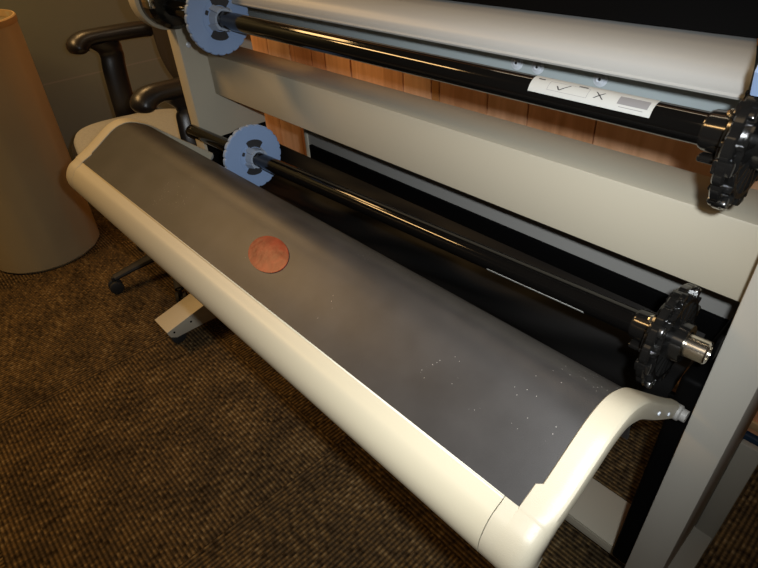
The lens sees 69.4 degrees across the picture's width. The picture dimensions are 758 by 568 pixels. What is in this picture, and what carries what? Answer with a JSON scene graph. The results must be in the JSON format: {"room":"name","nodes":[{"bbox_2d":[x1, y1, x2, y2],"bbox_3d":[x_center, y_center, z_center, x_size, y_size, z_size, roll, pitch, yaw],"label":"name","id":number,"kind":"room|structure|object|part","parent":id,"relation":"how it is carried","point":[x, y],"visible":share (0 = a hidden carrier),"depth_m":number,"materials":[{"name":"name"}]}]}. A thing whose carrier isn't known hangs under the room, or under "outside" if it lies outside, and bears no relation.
{"room":"office print room","nodes":[
{"label":"office print room","id":0,"kind":"room"},
{"bbox_2d":[0,0,174,203],"bbox_3d":[-2.136,-1.193,1.906,3.100,2.540,0.100,-31,44,-32],"label":"wall","id":1,"kind":"structure","parent":0,"point":[75,87],"depth_m":2.67,"materials":[{"name":"beige paint"}]},
{"bbox_2d":[0,204,757,567],"bbox_3d":[-0.476,0.809,1.244,3.100,0.050,4.700,-31,44,-32],"label":"floor","id":2,"kind":"structure","parent":0,"point":[123,444],"depth_m":1.59,"materials":[{"name":"brown carpet"}]},
{"bbox_2d":[0,9,99,273],"bbox_3d":[-1.607,-0.574,2.328,0.505,0.991,0.505,-31,44,-32],"label":"waste bin","id":3,"kind":"object","parent":2,"relation":"on","point":[46,224],"visible":1,"depth_m":2.27,"materials":[{"name":"beige plastic"}]},
{"bbox_2d":[65,21,196,302],"bbox_3d":[-0.879,-0.562,2.051,0.629,1.227,0.725,-31,44,-32],"label":"office chair","id":4,"kind":"object","parent":2,"relation":"on","point":[140,105],"visible":0.48,"depth_m":2.10,"materials":[{"name":"black plastic"}]},
{"bbox_3d":[-1.026,-0.952,2.108,0.342,0.080,0.099,-24,41,-26],"label":"armrest","id":5,"kind":"part","parent":4,"relation":"part of","materials":[{"name":"black plastic"}]},
{"bbox_3d":[-1.016,-0.748,2.153,0.169,0.377,0.205,-31,44,-32],"label":"arm post","id":6,"kind":"part","parent":4,"relation":"part of","materials":[{"name":"black plastic"}]},
{"bbox_3d":[-0.897,-0.551,2.063,0.450,0.064,0.472,-22,40,-23],"label":"seat","id":7,"kind":"part","parent":4,"relation":"part of","materials":[{"name":"beige fabric"}]},
{"bbox_3d":[-0.994,-0.090,2.305,0.254,0.070,0.060,-26,42,-27],"label":"leg","id":8,"kind":"part","parent":4,"relation":"part of","materials":[{"name":"black rubber"}]},
{"bbox_3d":[-0.634,-0.627,1.773,0.342,0.080,0.099,-24,41,-26],"label":"armrest","id":9,"kind":"part","parent":4,"relation":"part of","materials":[{"name":"black plastic"}]},
{"bbox_3d":[-0.754,-0.985,2.034,0.072,0.540,0.423,-31,44,-32],"label":"backrest","id":10,"kind":"part","parent":4,"relation":"part of","materials":[{"name":"black fabric"}]},
{"bbox_3d":[-0.834,-0.066,2.258,0.060,0.070,0.254,-13,37,-12],"label":"leg","id":11,"kind":"part","parent":4,"relation":"part of","materials":[{"name":"black plastic"}]},
{"bbox_3d":[-0.695,-0.523,1.891,0.169,0.297,0.248,-31,44,-32],"label":"arm post","id":12,"kind":"part","parent":4,"relation":"part of","materials":[{"name":"black plastic"}]},
{"bbox_2d":[66,0,757,567],"bbox_3d":[-0.054,-0.104,1.253,0.777,1.360,1.720,-31,44,-32],"label":"printer","id":13,"kind":"object","parent":2,"relation":"on","point":[497,402],"visible":0.85,"depth_m":0.89,"materials":[{"name":"beige paint"}]},
{"bbox_3d":[-0.583,-0.712,1.379,0.016,0.031,0.047,-31,44,-32],"label":"latch plate","id":14,"kind":"part","parent":13,"relation":"part of","materials":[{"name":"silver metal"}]},
{"bbox_3d":[-0.480,-0.450,1.835,0.233,1.155,0.058,-31,44,-32],"label":"leg","id":15,"kind":"part","parent":13,"relation":"part of","materials":[{"name":"beige paint"}]},
{"bbox_3d":[-0.455,-0.405,1.840,0.220,0.225,0.005,-31,44,-32],"label":"plate","id":16,"kind":"part","parent":13,"relation":"part of","materials":[{"name":"black"}]},
{"bbox_2d":[187,124,713,388],"bbox_3d":[-0.067,-0.190,1.196,0.168,0.207,1.490,-31,44,-32],"label":"spindle","id":17,"kind":"object","parent":13,"relation":"attached to","point":[663,338],"visible":0.98,"depth_m":0.90,"materials":[{"name":"black metal"}]},
{"bbox_2d":[165,0,757,209],"bbox_3d":[-0.083,-0.465,0.991,0.159,0.220,1.487,-31,44,-32],"label":"spindle","id":18,"kind":"object","parent":13,"relation":"attached to","point":[728,139],"visible":0.95,"depth_m":0.72,"materials":[{"name":"black metal"}]},
{"bbox_3d":[0.241,-0.248,0.697,0.010,0.008,0.056,-31,44,-32],"label":"print frame","id":19,"kind":"part","parent":18,"relation":"part of","materials":[{"name":"grey paper"}]},
{"bbox_3d":[0.372,-0.217,0.501,0.082,0.080,0.015,-31,44,-32],"label":"blue lever","id":20,"kind":"part","parent":18,"relation":"part of","materials":[{"name":"blue plastic"}]},
{"bbox_2d":[309,144,728,340],"bbox_3d":[0.215,-0.152,1.350,0.011,0.065,1.265,-31,44,-32],"label":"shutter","id":21,"kind":"object","parent":13,"relation":"hanging from","point":[523,244],"depth_m":1.26,"materials":[{"name":"black plastic"}]},
{"bbox_3d":[0.212,-0.217,1.324,0.015,0.350,1.291,-31,44,-32],"label":"panel","id":22,"kind":"part","parent":13,"relation":"part of","materials":[{"name":"grey metal"}]},
{"bbox_3d":[0.575,0.188,0.887,0.233,1.155,0.058,-31,44,-32],"label":"leg","id":23,"kind":"part","parent":13,"relation":"part of","materials":[{"name":"grey metal"}]},
{"bbox_2d":[250,35,757,435],"bbox_3d":[0.556,-0.860,1.230,0.080,2.540,4.650,-31,44,-32],"label":"wooden cabinet","id":24,"kind":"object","parent":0,"point":[671,152],"depth_m":1.69,"materials":[{"name":"brown wood"}]},
{"bbox_2d":[667,391,757,445],"bbox_3d":[0.590,0.162,1.954,0.024,0.035,4.650,-31,44,-32],"label":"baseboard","id":25,"kind":"structure","parent":24,"relation":"attached to","point":[752,438],"depth_m":1.53,"materials":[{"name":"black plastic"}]},
{"bbox_2d":[674,382,757,431],"bbox_3d":[0.584,0.117,1.917,0.010,0.026,4.650,-31,44,-32],"label":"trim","id":26,"kind":"structure","parent":24,"relation":"attached to","point":[754,425],"depth_m":1.51,"materials":[{"name":"brown wood"}]}
]}

